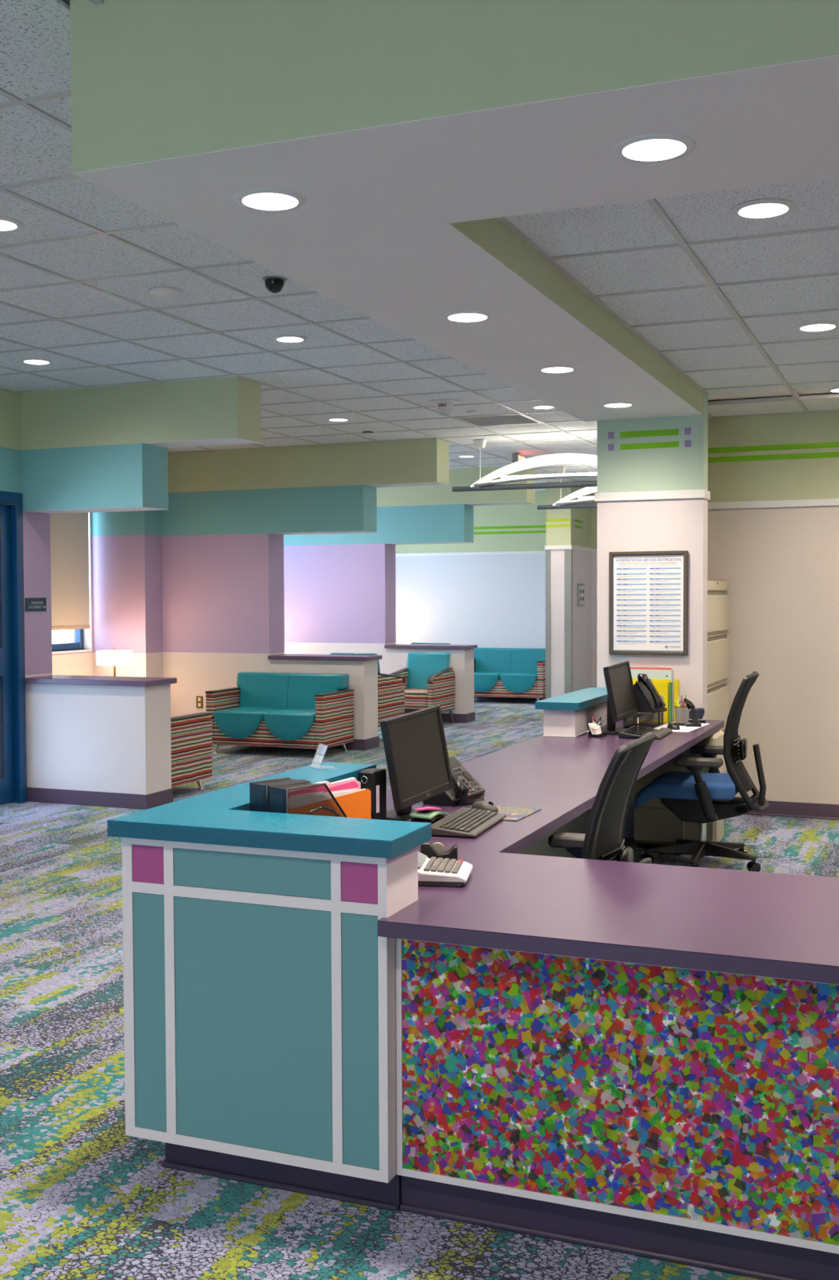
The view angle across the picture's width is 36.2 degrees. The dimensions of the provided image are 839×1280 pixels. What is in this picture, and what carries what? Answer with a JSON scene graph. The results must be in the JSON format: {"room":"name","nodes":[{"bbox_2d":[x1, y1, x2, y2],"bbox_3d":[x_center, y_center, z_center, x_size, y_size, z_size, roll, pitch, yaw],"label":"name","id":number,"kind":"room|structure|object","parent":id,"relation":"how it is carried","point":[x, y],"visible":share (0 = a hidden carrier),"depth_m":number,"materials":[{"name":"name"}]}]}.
{"room":"hospital interior","nodes":[
{"label":"hospital interior","id":0,"kind":"room"},
{"bbox_2d":[0,390,21,493],"bbox_3d":[-4.996,-0.140,4.429,0.090,3.020,10.860,1,2,22],"label":"wall","id":1,"kind":"structure","parent":0,"point":[10,407],"depth_m":9.30,"materials":[{"name":"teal paint"}]},
{"bbox_2d":[0,490,26,804],"bbox_3d":[-3.184,0.081,8.852,0.130,2.262,1.270,1,2,22],"label":"door","id":2,"kind":"structure","parent":1,"relation":"in","point":[13,771],"depth_m":9.34,"materials":[{"name":"blue paint"}]},
{"bbox_2d":[25,597,46,611],"bbox_3d":[-2.857,-0.264,9.571,0.008,0.100,0.236,1,2,22],"label":"sign","id":3,"kind":"object","parent":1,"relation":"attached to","point":[32,604],"visible":1,"depth_m":9.57,"materials":[{"name":"grey plastic"}]},
{"bbox_2d":[52,515,93,675],"bbox_3d":[-2.865,-0.510,15.018,0.300,3.020,10.700,1,2,22],"label":"wall","id":4,"kind":"structure","parent":0,"point":[81,664],"depth_m":13.10,"materials":[{"name":"beige paint"}]},
{"bbox_2d":[52,512,92,654],"bbox_3d":[-3.901,-0.632,12.271,0.180,1.580,2.281,1,2,22],"label":"window","id":5,"kind":"structure","parent":4,"relation":"in","point":[78,644],"depth_m":13.29,"materials":[{"name":"white glass"}]},
{"bbox_2d":[49,512,90,630],"bbox_3d":[-3.803,-0.770,12.196,0.060,1.380,2.185,1,2,22],"label":"roller shade","id":6,"kind":"object","parent":5,"relation":"attached to","point":[69,541],"visible":0.34,"depth_m":12.91,"materials":[{"name":"white fabric"}]},
{"bbox_2d":[90,510,163,677],"bbox_3d":[-3.034,-0.452,13.338,0.650,3.020,0.310,1,2,22],"label":"wall column","id":7,"kind":"structure","parent":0,"point":[126,576],"depth_m":13.19,"materials":[{"name":"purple paint"}]},
{"bbox_2d":[19,376,261,809],"bbox_3d":[-2.081,-0.318,9.279,1.968,3.020,0.395,1,2,22],"label":"wall","id":8,"kind":"structure","parent":0,"point":[91,740],"depth_m":9.22,"materials":[{"name":"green paint"}]},
{"bbox_2d":[0,0,597,491],"bbox_3d":[1.148,-1.854,8.646,12.800,0.133,23.400,1,2,22],"label":"ceiling","id":9,"kind":"structure","parent":0,"point":[84,261],"depth_m":7.03,"materials":[{"name":"white paint"}]},
{"bbox_2d":[0,216,22,231],"bbox_3d":[-1.685,-1.656,5.123,0.200,0.008,0.200,1,2,22],"label":"recessed light","id":10,"kind":"object","parent":9,"relation":"in","point":[6,224],"visible":1,"depth_m":5.13,"materials":[{"name":"white plastic"}]},
{"bbox_2d":[20,358,53,364],"bbox_3d":[-2.416,-1.755,8.108,0.200,0.008,0.200,1,2,22],"label":"recessed light","id":11,"kind":"object","parent":9,"relation":"in","point":[28,361],"visible":1,"depth_m":8.09,"materials":[{"name":"white plastic"}]},
{"bbox_2d":[148,287,182,297],"bbox_3d":[-1.238,-1.694,6.272,0.164,0.013,0.164,1,2,22],"label":"ceiling speaker","id":12,"kind":"object","parent":9,"relation":"attached to","point":[158,291],"visible":1,"depth_m":6.24,"materials":[{"name":"white plastic"}]},
{"bbox_2d":[262,276,287,293],"bbox_3d":[-0.682,-1.664,6.048,0.116,0.063,0.116,1,2,22],"label":"dome camera","id":13,"kind":"object","parent":9,"relation":"attached to","point":[273,284],"visible":1,"depth_m":6.01,"materials":[{"name":"black plastic"}]},
{"bbox_2d":[272,334,307,342],"bbox_3d":[-0.748,-1.739,7.432,0.200,0.008,0.200,1,2,22],"label":"recessed light","id":14,"kind":"object","parent":9,"relation":"in","point":[286,338],"visible":1,"depth_m":7.42,"materials":[{"name":"white plastic"}]},
{"bbox_2d":[326,417,350,421],"bbox_3d":[-0.683,-1.855,10.824,0.200,0.008,0.200,1,2,22],"label":"recessed light","id":15,"kind":"object","parent":9,"relation":"in","point":[328,419],"visible":1,"depth_m":10.80,"materials":[{"name":"white plastic"}]},
{"bbox_2d":[360,428,374,435],"bbox_3d":[-0.460,-1.853,11.479,0.124,0.057,0.124,1,2,22],"label":"smoke detector","id":16,"kind":"object","parent":9,"relation":"attached to","point":[366,432],"visible":1,"depth_m":11.44,"materials":[{"name":"white plastic"}]},
{"bbox_2d":[428,399,460,413],"bbox_3d":[0.190,-1.775,9.879,0.244,0.109,0.244,1,2,22],"label":"fire alarm strobe","id":17,"kind":"object","parent":9,"relation":"attached to","point":[442,406],"visible":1,"depth_m":9.82,"materials":[{"name":"white plastic"}]},
{"bbox_2d":[457,454,475,457],"bbox_3d":[0.503,-1.959,13.708,0.200,0.008,0.200,1,2,22],"label":"recessed light","id":18,"kind":"object","parent":9,"relation":"in","point":[463,455],"visible":1,"depth_m":13.66,"materials":[{"name":"white plastic"}]},
{"bbox_2d":[453,413,542,426],"bbox_3d":[0.673,-1.875,10.921,0.590,0.026,0.610,1,2,22],"label":"ceiling vent","id":19,"kind":"object","parent":9,"relation":"in","point":[518,419],"visible":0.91,"depth_m":10.92,"materials":[{"name":"grey metal"}]},
{"bbox_2d":[512,453,524,463],"bbox_3d":[1.041,-1.878,13.493,0.080,0.155,0.260,1,2,22],"label":"exit sign","id":20,"kind":"object","parent":9,"relation":"hanging from","point":[517,457],"visible":0.62,"depth_m":13.38,"materials":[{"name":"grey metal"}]},
{"bbox_2d":[452,439,597,492],"bbox_3d":[1.333,-1.662,12.000,2.180,0.485,0.207,1,2,22],"label":"pendant light","id":21,"kind":"object","parent":9,"relation":"hanging from","point":[482,484],"visible":0.67,"depth_m":12.06,"materials":[{"name":"grey metal"}]},
{"bbox_2d":[470,453,597,486],"bbox_3d":[1.333,-1.596,12.003,1.810,0.284,0.207,1,2,22],"label":"diffuser","id":22,"kind":"object","parent":21,"relation":"attached to","point":[568,458],"depth_m":12.02,"materials":[{"name":"beige plastic"}]},
{"bbox_2d":[531,404,555,408],"bbox_3d":[0.980,-1.839,10.150,0.200,0.008,0.200,1,2,22],"label":"recessed light","id":23,"kind":"object","parent":9,"relation":"in","point":[536,406],"visible":0.92,"depth_m":10.13,"materials":[{"name":"white plastic"}]},
{"bbox_2d":[537,466,597,509],"bbox_3d":[2.392,-1.756,14.612,2.180,0.485,0.207,1,2,22],"label":"pendant light","id":24,"kind":"object","parent":9,"relation":"hanging from","point":[563,503],"visible":0.27,"depth_m":14.82,"materials":[{"name":"grey metal"}]},
{"bbox_2d":[552,486,597,505],"bbox_3d":[2.392,-1.690,14.614,1.810,0.284,0.207,1,2,22],"label":"diffuser","id":25,"kind":"object","parent":24,"relation":"attached to","point":[585,491],"depth_m":14.79,"materials":[{"name":"beige plastic"}]},
{"bbox_2d":[161,438,448,750],"bbox_3d":[-1.493,-0.449,13.056,3.718,3.020,0.395,1,2,22],"label":"wall","id":26,"kind":"structure","parent":0,"point":[227,519],"depth_m":12.96,"materials":[{"name":"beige paint"}]},
{"bbox_2d":[195,696,203,708],"bbox_3d":[-2.264,0.639,13.226,0.080,0.124,0.010,1,2,22],"label":"wall outlet","id":27,"kind":"object","parent":26,"relation":"attached to","point":[199,700],"visible":1,"depth_m":13.22,"materials":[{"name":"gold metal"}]},
{"bbox_2d":[284,466,535,723],"bbox_3d":[-0.420,-0.544,15.701,3.718,3.020,0.395,1,2,22],"label":"wall","id":28,"kind":"structure","parent":0,"point":[340,589],"depth_m":15.58,"materials":[{"name":"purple paint"}]},
{"bbox_2d":[0,698,838,1279],"bbox_3d":[1.161,1.247,8.752,12.800,0.100,23.400,1,2,22],"label":"floor","id":29,"kind":"structure","parent":0,"point":[82,1197],"depth_m":3.60,"materials":[{"name":"carpet"}]},
{"bbox_2d":[170,711,212,789],"bbox_3d":[-2.325,0.795,10.004,1.262,0.748,0.718,1,2,22],"label":"armchair","id":30,"kind":"object","parent":29,"relation":"on","point":[191,740],"visible":0.2,"depth_m":9.79,"materials":[{"name":"fabric"}]},
{"bbox_2d":[121,811,417,1210],"bbox_3d":[-0.202,0.932,3.755,0.749,0.882,1.179,1,2,22],"label":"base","id":31,"kind":"object","parent":29,"relation":"on","point":[260,984],"visible":0.93,"depth_m":3.20,"materials":[{"name":"teal laminate"}]},
{"bbox_2d":[107,761,431,858],"bbox_3d":[-0.203,0.469,3.744,0.800,0.042,1.239,1,2,22],"label":"countertop","id":32,"kind":"structure","parent":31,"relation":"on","point":[223,816],"depth_m":3.25,"materials":[{"name":"teal laminate"}]},
{"bbox_2d":[313,743,328,764],"bbox_3d":[-0.326,0.389,4.317,0.062,0.078,0.064,-1,2,-30],"label":"card holder","id":33,"kind":"object","parent":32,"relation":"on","point":[322,751],"visible":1,"depth_m":4.31,"materials":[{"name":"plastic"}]},
{"bbox_2d":[377,718,838,984],"bbox_3d":[1.861,0.604,5.032,3.720,0.038,5.180,1,2,22],"label":"countertop","id":34,"kind":"structure","parent":31,"relation":"attached to","point":[783,926],"depth_m":3.24,"materials":[{"name":"purple laminate"}]},
{"bbox_2d":[249,777,305,812],"bbox_3d":[-0.356,0.516,3.626,0.250,0.251,0.080,-2,3,-44],"label":"magazine file","id":35,"kind":"object","parent":34,"relation":"on","point":[259,793],"visible":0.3,"depth_m":3.54,"materials":[{"name":"blue metal"}]},
{"bbox_2d":[269,780,347,817],"bbox_3d":[-0.294,0.518,3.555,0.250,0.251,0.080,-2,3,-44],"label":"magazine file","id":36,"kind":"object","parent":34,"relation":"on","point":[278,797],"visible":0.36,"depth_m":3.49,"materials":[{"name":"blue metal"}]},
{"bbox_2d":[288,781,358,808],"bbox_3d":[-0.271,0.521,3.564,0.279,0.238,0.018,-2,3,-44],"label":"folder","id":37,"kind":"object","parent":36,"relation":"in","point":[353,785],"visible":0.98,"depth_m":3.60,"materials":[{"name":"pink paper"}]},
{"bbox_2d":[286,777,360,792],"bbox_3d":[-0.281,0.518,3.588,0.299,0.243,0.014,-2,3,-44],"label":"folder","id":38,"kind":"object","parent":36,"relation":"in","point":[329,784],"visible":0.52,"depth_m":3.63,"materials":[{"name":"white"}]},
{"bbox_2d":[288,788,371,818],"bbox_3d":[-0.251,0.533,3.565,0.309,0.214,0.004,-2,3,-44],"label":"folder","id":39,"kind":"object","parent":36,"relation":"in","point":[357,803],"visible":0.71,"depth_m":3.61,"materials":[{"name":"orange paper"}]},
{"bbox_2d":[307,805,341,817],"bbox_3d":[-0.246,0.545,3.496,0.257,0.198,0.015,-2,3,-44],"label":"cable loop","id":40,"kind":"object","parent":34,"relation":"on","point":[334,811],"visible":0.27,"depth_m":3.48,"materials":[{"name":"black plastic"}]},
{"bbox_2d":[358,768,386,819],"bbox_3d":[-0.157,0.525,4.273,0.061,0.188,0.089,1,2,30],"label":"binder","id":41,"kind":"object","parent":34,"relation":"on","point":[374,780],"visible":0.62,"depth_m":4.24,"materials":[{"name":"black plastic"}]},
{"bbox_2d":[379,705,453,821],"bbox_3d":[-0.051,0.424,4.436,0.181,0.378,0.394,1,2,30],"label":"computer monitor","id":42,"kind":"object","parent":34,"relation":"on","point":[415,744],"visible":0.95,"depth_m":4.39,"materials":[{"name":"black plastic"}]},
{"bbox_2d":[409,809,449,824],"bbox_3d":[0.034,0.595,4.316,0.094,0.044,0.100,1,3,40],"label":"holder","id":43,"kind":"object","parent":34,"relation":"on","point":[425,815],"visible":0.8,"depth_m":4.29,"materials":[{"name":"black plastic"}]},
{"bbox_2d":[414,806,441,810],"bbox_3d":[0.028,0.563,4.314,0.060,0.014,0.068,1,3,40],"label":"sticky notes","id":44,"kind":"object","parent":43,"relation":"on","point":[425,807],"visible":1,"depth_m":4.31,"materials":[{"name":"pink paper"}]},
{"bbox_2d":[420,840,457,860],"bbox_3d":[0.056,0.608,3.673,0.105,0.062,0.050,0,2,2],"label":"tape dispenser","id":45,"kind":"object","parent":34,"relation":"on","point":[437,850],"visible":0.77,"depth_m":3.65,"materials":[{"name":"black plastic"}]},
{"bbox_2d":[417,851,473,886],"bbox_3d":[0.017,0.593,3.475,0.241,0.101,0.184,0,2,8],"label":"machine","id":46,"kind":"object","parent":34,"relation":"on","point":[433,871],"visible":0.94,"depth_m":3.40,"materials":[{"name":"white plastic"}]},
{"bbox_2d":[422,755,484,806],"bbox_3d":[0.133,0.501,4.799,0.214,0.198,0.256,1,2,30],"label":"desk phone","id":47,"kind":"object","parent":34,"relation":"on","point":[466,789],"visible":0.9,"depth_m":4.71,"materials":[{"name":"black plastic"}]},
{"bbox_2d":[431,807,506,837],"bbox_3d":[0.159,0.603,4.260,0.165,0.031,0.400,0,2,18],"label":"keyboard","id":48,"kind":"object","parent":34,"relation":"on","point":[467,822],"visible":1,"depth_m":4.19,"materials":[{"name":"grey plastic"}]},
{"bbox_2d":[496,805,541,821],"bbox_3d":[0.287,0.607,4.518,0.210,0.003,0.260,1,2,24],"label":"mouse pad","id":49,"kind":"object","parent":34,"relation":"on","point":[513,813],"visible":0.52,"depth_m":4.53,"materials":[{"name":"multicoloured fabric"}]},
{"bbox_2d":[471,800,497,812],"bbox_3d":[0.230,0.585,4.543,0.112,0.037,0.068,2,3,42],"label":"computer mouse","id":50,"kind":"object","parent":49,"relation":"on","point":[482,805],"visible":0.84,"depth_m":4.52,"materials":[{"name":"grey plastic"}]},
{"bbox_2d":[542,701,607,737],"bbox_3d":[0.967,0.430,7.468,0.182,0.148,1.123,1,2,22],"label":"base cabinet","id":51,"kind":"object","parent":34,"relation":"on","point":[561,723],"depth_m":6.97,"materials":[{"name":"white paint"}]},
{"bbox_2d":[535,687,607,710],"bbox_3d":[0.957,0.336,7.451,0.242,0.040,1.158,1,2,22],"label":"countertop","id":52,"kind":"structure","parent":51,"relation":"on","point":[588,697],"depth_m":7.12,"materials":[{"name":"teal laminate"}]},
{"bbox_2d":[586,716,604,735],"bbox_3d":[0.967,0.471,7.032,0.090,0.098,0.103,1,2,22],"label":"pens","id":53,"kind":"object","parent":34,"relation":"on","point":[602,721],"visible":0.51,"depth_m":7.03,"materials":[{"name":"grey plastic"}]},
{"bbox_2d":[588,730,607,737],"bbox_3d":[0.967,0.508,6.957,0.075,0.030,0.080,1,2,34],"label":"tray","id":54,"kind":"object","parent":34,"relation":"on","point":[590,735],"visible":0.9,"depth_m":6.94,"materials":[{"name":"black plastic"}]},
{"bbox_2d":[588,722,601,734],"bbox_3d":[0.954,0.480,6.961,0.056,0.058,0.077,1,2,34],"label":"card stack","id":55,"kind":"object","parent":54,"relation":"in","point":[595,729],"visible":1,"depth_m":6.94,"materials":[{"name":"white paper"}]},
{"bbox_2d":[602,661,639,733],"bbox_3d":[1.081,0.319,7.185,0.181,0.391,0.388,1,2,27],"label":"computer monitor","id":56,"kind":"object","parent":34,"relation":"on","point":[621,697],"visible":0.94,"depth_m":7.14,"materials":[{"name":"black plastic"}]},
{"bbox_2d":[623,711,663,728],"bbox_3d":[1.306,0.457,7.498,0.180,0.089,0.264,1,2,22],"label":"desk organizer","id":57,"kind":"object","parent":34,"relation":"on","point":[650,718],"visible":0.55,"depth_m":7.40,"materials":[{"name":"black metal"}]},
{"bbox_2d":[633,673,667,712],"bbox_3d":[1.355,0.302,7.470,0.177,0.220,0.256,1,2,26],"label":"desk phone","id":58,"kind":"object","parent":57,"relation":"on","point":[648,700],"visible":1,"depth_m":7.38,"materials":[{"name":"black plastic"}]},
{"bbox_2d":[618,725,672,738],"bbox_3d":[1.238,0.502,7.027,0.225,0.031,0.400,0,2,20],"label":"keyboard","id":59,"kind":"object","parent":34,"relation":"on","point":[634,731],"visible":0.98,"depth_m":6.95,"materials":[{"name":"black plastic"}]},
{"bbox_2d":[626,669,673,721],"bbox_3d":[1.404,0.336,7.825,0.280,0.311,0.038,1,2,24],"label":"ring binder","id":60,"kind":"object","parent":34,"relation":"on","point":[651,673],"visible":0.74,"depth_m":7.79,"materials":[{"name":"white plastic"}]},
{"bbox_2d":[632,681,668,722],"bbox_3d":[1.395,0.374,7.774,0.223,0.238,0.014,1,2,24],"label":"folder","id":61,"kind":"object","parent":34,"relation":"on","point":[662,688],"visible":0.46,"depth_m":7.73,"materials":[{"name":"yellow"}]},
{"bbox_2d":[630,666,671,670],"bbox_3d":[1.410,0.329,7.862,0.263,0.322,0.014,1,2,24],"label":"folder","id":62,"kind":"object","parent":34,"relation":"on","point":[631,668],"visible":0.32,"depth_m":7.85,"materials":[{"name":"red"}]},
{"bbox_2d":[632,678,671,721],"bbox_3d":[1.404,0.364,7.792,0.235,0.256,0.012,1,2,24],"label":"folder","id":63,"kind":"object","parent":34,"relation":"on","point":[668,681],"visible":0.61,"depth_m":7.75,"materials":[{"name":"yellow plastic"}]},
{"bbox_2d":[669,682,672,722],"bbox_3d":[1.512,0.374,7.736,0.014,0.239,0.030,1,2,24],"label":"folder","id":64,"kind":"object","parent":34,"relation":"on","point":[670,683],"visible":1,"depth_m":7.72,"materials":[{"name":"green"}]},
{"bbox_2d":[674,680,679,722],"bbox_3d":[1.550,0.367,7.742,0.027,0.254,0.020,1,2,24],"label":"folder","id":65,"kind":"object","parent":34,"relation":"on","point":[676,682],"visible":0.75,"depth_m":7.73,"materials":[{"name":"yellow paper"}]},
{"bbox_2d":[653,721,710,732],"bbox_3d":[1.505,0.503,7.441,0.230,0.001,0.520,1,2,26],"label":"paper sheet","id":66,"kind":"object","parent":34,"relation":"on","point":[682,728],"visible":0.57,"depth_m":7.39,"materials":[{"name":"white paper"}]},
{"bbox_2d":[666,722,679,729],"bbox_3d":[1.447,0.487,7.323,0.068,0.037,0.112,-1,2,-8],"label":"computer mouse","id":67,"kind":"object","parent":66,"relation":"on","point":[673,726],"visible":0.98,"depth_m":7.29,"materials":[{"name":"black plastic"}]},
{"bbox_2d":[668,697,702,726],"bbox_3d":[1.544,0.419,7.486,0.200,0.164,0.070,0,2,21],"label":"barcode scanner","id":68,"kind":"object","parent":66,"relation":"on","point":[690,704],"visible":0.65,"depth_m":7.45,"materials":[{"name":"black plastic"}]},
{"bbox_3d":[1.551,0.445,7.593,0.089,0.106,0.089,1,2,22],"label":"pencil cup","id":69,"kind":"object","parent":66,"relation":"on","visible":0},
{"bbox_2d":[675,700,685,723],"bbox_3d":[1.540,0.425,7.580,0.065,0.142,0.020,1,2,22],"label":"pen","id":70,"kind":"object","parent":69,"relation":"in","point":[680,711],"visible":0.88,"depth_m":7.57,"materials":[{"name":"yellow plastic"}]},
{"bbox_2d":[688,707,706,722],"bbox_3d":[1.670,0.450,7.723,0.105,0.088,0.040,0,2,17],"label":"tape dispenser","id":71,"kind":"object","parent":34,"relation":"on","point":[700,711],"visible":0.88,"depth_m":7.70,"materials":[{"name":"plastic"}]},
{"bbox_2d":[204,671,354,752],"bbox_3d":[-1.352,0.709,12.402,1.262,0.748,0.718,1,2,22],"label":"loveseat","id":72,"kind":"object","parent":29,"relation":"on","point":[303,710],"visible":0.97,"depth_m":12.29,"materials":[{"name":"fabric"}]},
{"bbox_2d":[216,706,285,719],"bbox_3d":[-1.627,0.725,12.450,0.536,0.115,0.520,1,2,22],"label":"seat cushion","id":73,"kind":"object","parent":72,"relation":"on","point":[223,713],"depth_m":12.24,"materials":[{"name":"teal leather"}]},
{"bbox_2d":[266,707,315,722],"bbox_3d":[-1.123,0.730,12.245,0.536,0.115,0.520,1,2,22],"label":"seat cushion","id":74,"kind":"object","parent":72,"relation":"on","point":[284,714],"depth_m":12.00,"materials":[{"name":"teal leather"}]},
{"bbox_2d":[329,653,405,727],"bbox_3d":[-0.569,0.590,13.333,0.598,0.931,0.795,1,2,22],"label":"armchair","id":75,"kind":"object","parent":29,"relation":"on","point":[391,688],"visible":0.34,"depth_m":13.17,"materials":[{"name":"fabric"}]},
{"bbox_2d":[389,651,455,723],"bbox_3d":[0.018,0.574,14.929,0.598,0.846,0.795,1,2,22],"label":"armchair","id":76,"kind":"object","parent":29,"relation":"on","point":[429,678],"visible":0.69,"depth_m":15.00,"materials":[{"name":"fabric"}]},
{"bbox_2d":[410,642,450,644],"bbox_3d":[0.238,0.491,16.122,0.598,0.931,0.795,1,2,22],"label":"armchair","id":77,"kind":"object","parent":29,"relation":"on","point":[412,642],"visible":0.06,"depth_m":15.84,"materials":[{"name":"fabric"}]},
{"bbox_2d":[474,647,545,701],"bbox_3d":[1.234,0.500,18.207,1.262,0.748,0.718,1,2,22],"label":"loveseat","id":78,"kind":"object","parent":29,"relation":"on","point":[520,673],"visible":0.73,"depth_m":18.02,"materials":[{"name":"fabric"}]},
{"bbox_2d":[474,671,508,679],"bbox_3d":[0.960,0.516,18.255,0.536,0.115,0.520,1,2,22],"label":"seat cushion","id":79,"kind":"object","parent":78,"relation":"on","point":[477,674],"depth_m":17.98,"materials":[{"name":"teal leather"}]},
{"bbox_2d":[501,671,537,679],"bbox_3d":[1.464,0.521,18.050,0.536,0.115,0.520,1,2,22],"label":"seat cushion","id":80,"kind":"object","parent":78,"relation":"on","point":[505,675],"depth_m":17.81,"materials":[{"name":"teal leather"}]},
{"bbox_2d":[517,808,591,857],"bbox_3d":[0.414,0.939,6.236,0.040,0.695,3.800,1,2,22],"label":"panel","id":81,"kind":"object","parent":29,"relation":"on","point":[579,824],"visible":0.02,"depth_m":7.08,"materials":[{"name":"grey"}]},
{"bbox_2d":[548,732,656,863],"bbox_3d":[0.459,0.830,4.140,0.691,1.055,0.672,1,2,22],"label":"office chair","id":82,"kind":"object","parent":29,"relation":"on","point":[603,839],"visible":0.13,"depth_m":3.98,"materials":[{"name":"black plastic"}]},
{"bbox_2d":[395,937,838,1279],"bbox_3d":[1.260,1.057,2.620,2.813,0.697,0.070,1,2,22],"label":"panel","id":83,"kind":"object","parent":29,"relation":"on","point":[685,1116],"depth_m":2.91,"materials":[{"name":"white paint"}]},
{"bbox_2d":[634,729,724,848],"bbox_3d":[1.550,0.887,7.673,0.485,0.690,0.322,1,2,22],"label":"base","id":84,"kind":"object","parent":29,"relation":"on","point":[655,824],"visible":0.38,"depth_m":7.56,"materials":[{"name":"beige metal"}]},
{"bbox_2d":[635,671,769,871],"bbox_3d":[1.584,0.714,7.119,0.691,1.074,0.672,0,2,20],"label":"office chair","id":85,"kind":"object","parent":29,"relation":"on","point":[695,796],"visible":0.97,"depth_m":6.99,"materials":[{"name":"black plastic"}]},
{"bbox_2d":[635,771,738,808],"bbox_3d":[1.511,0.835,7.156,0.530,0.160,0.500,0,2,20],"label":"seat cushion","id":86,"kind":"object","parent":85,"relation":"on","point":[676,789],"depth_m":6.98,"materials":[{"name":"blue fabric"}]},
{"bbox_2d":[706,580,729,773],"bbox_3d":[1.715,0.408,8.462,0.509,1.592,0.915,1,2,22],"label":"file cabinet","id":87,"kind":"object","parent":29,"relation":"on","point":[718,598],"visible":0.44,"depth_m":8.35,"materials":[{"name":"beige metal"}]},
{"bbox_3d":[-3.005,0.828,12.694,0.500,0.505,0.500,1,2,22],"label":"end table","id":88,"kind":"object","parent":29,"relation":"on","visible":0},
{"bbox_2d":[96,648,132,676],"bbox_3d":[-3.007,0.326,12.677,0.344,0.500,0.344,1,2,22],"label":"table lamp","id":89,"kind":"object","parent":88,"relation":"on","point":[113,657],"visible":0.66,"depth_m":12.53,"materials":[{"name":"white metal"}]},
{"bbox_2d":[70,0,838,422],"bbox_3d":[2.901,-1.465,4.477,6.111,0.441,5.090,1,2,22],"label":"ceiling","id":90,"kind":"structure","parent":0,"point":[405,129],"depth_m":3.15,"materials":[{"name":"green paint"}]},
{"bbox_2d":[233,188,306,212],"bbox_3d":[-0.406,-1.195,3.496,0.200,0.008,0.200,1,2,22],"label":"recessed light","id":91,"kind":"object","parent":90,"relation":"in","point":[268,200],"visible":1,"depth_m":3.49,"materials":[{"name":"white plastic"}]},
{"bbox_2d":[441,311,493,322],"bbox_3d":[0.186,-1.248,4.963,0.200,0.008,0.200,1,2,22],"label":"recessed light","id":92,"kind":"object","parent":90,"relation":"in","point":[457,316],"visible":1,"depth_m":4.95,"materials":[{"name":"white plastic"}]},
{"bbox_2d":[536,364,578,373],"bbox_3d":[0.658,-1.290,6.127,0.200,0.008,0.200,1,2,22],"label":"recessed light","id":93,"kind":"object","parent":90,"relation":"in","point":[548,369],"visible":1,"depth_m":6.12,"materials":[{"name":"white plastic"}]},
{"bbox_2d":[600,401,635,408],"bbox_3d":[1.124,-1.331,7.274,0.200,0.008,0.200,1,2,22],"label":"recessed light","id":94,"kind":"object","parent":90,"relation":"in","point":[616,404],"visible":1,"depth_m":7.26,"materials":[{"name":"white plastic"}]},
{"bbox_2d":[612,133,696,163],"bbox_3d":[0.567,-1.186,3.104,0.200,0.008,0.200,1,2,22],"label":"recessed light","id":95,"kind":"object","parent":90,"relation":"in","point":[655,148],"visible":1,"depth_m":3.09,"materials":[{"name":"white plastic"}]},
{"bbox_2d":[395,491,546,700],"bbox_3d":[0.685,-0.657,18.882,3.975,3.020,0.165,1,2,22],"label":"wall","id":96,"kind":"structure","parent":0,"point":[489,591],"depth_m":18.71,"materials":[{"name":"white paint"}]},
{"bbox_2d":[544,480,592,698],"bbox_3d":[2.084,-0.615,17.480,0.375,3.020,1.415,1,2,22],"label":"pillar","id":97,"kind":"structure","parent":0,"point":[568,549],"depth_m":16.88,"materials":[{"name":"white paint"}]},
{"bbox_2d":[591,491,597,687],"bbox_3d":[3.552,-0.617,17.343,2.495,3.020,0.165,1,2,22],"label":"wall","id":98,"kind":"structure","parent":0,"point":[593,510],"depth_m":17.73,"materials":[{"name":"beige paint"}]},
{"bbox_2d":[594,393,710,837],"bbox_3d":[1.437,-0.287,7.946,0.681,3.020,0.184,1,2,22],"label":"pillar","id":99,"kind":"structure","parent":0,"point":[653,494],"depth_m":7.84,"materials":[{"name":"white paint"}]},
{"bbox_2d":[608,550,688,655],"bbox_3d":[1.399,-0.226,7.863,0.482,0.632,0.027,1,2,22],"label":"framed notice","id":100,"kind":"object","parent":99,"relation":"attached to","point":[648,590],"visible":1,"depth_m":7.86,"materials":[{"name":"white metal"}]},
{"bbox_2d":[496,176,838,417],"bbox_3d":[3.349,-1.436,5.314,5.910,0.064,5.455,1,2,22],"label":"ceiling","id":101,"kind":"structure","parent":0,"point":[720,296],"depth_m":4.95,"materials":[{"name":"white paint"}]},
{"bbox_2d":[730,198,796,219],"bbox_3d":[1.082,-1.353,4.043,0.200,0.008,0.200,1,2,22],"label":"recessed light","id":102,"kind":"object","parent":101,"relation":"in","point":[760,209],"visible":1,"depth_m":4.03,"materials":[{"name":"white plastic"}]},
{"bbox_2d":[795,321,838,332],"bbox_3d":[1.804,-1.417,5.820,0.200,0.008,0.200,1,2,22],"label":"recessed light","id":103,"kind":"object","parent":101,"relation":"in","point":[815,326],"visible":1,"depth_m":5.81,"materials":[{"name":"white plastic"}]},
{"bbox_2d":[826,386,838,392],"bbox_3d":[2.515,-1.481,7.608,0.200,0.008,0.200,1,2,22],"label":"recessed light","id":104,"kind":"object","parent":101,"relation":"in","point":[836,389],"visible":1,"depth_m":7.61,"materials":[{"name":"white plastic"}]},
{"bbox_2d":[707,411,838,819],"bbox_3d":[4.415,-0.299,7.932,6.180,3.020,0.170,1,2,22],"label":"wall","id":105,"kind":"structure","parent":0,"point":[773,481],"depth_m":8.66,"materials":[{"name":"white paint"}]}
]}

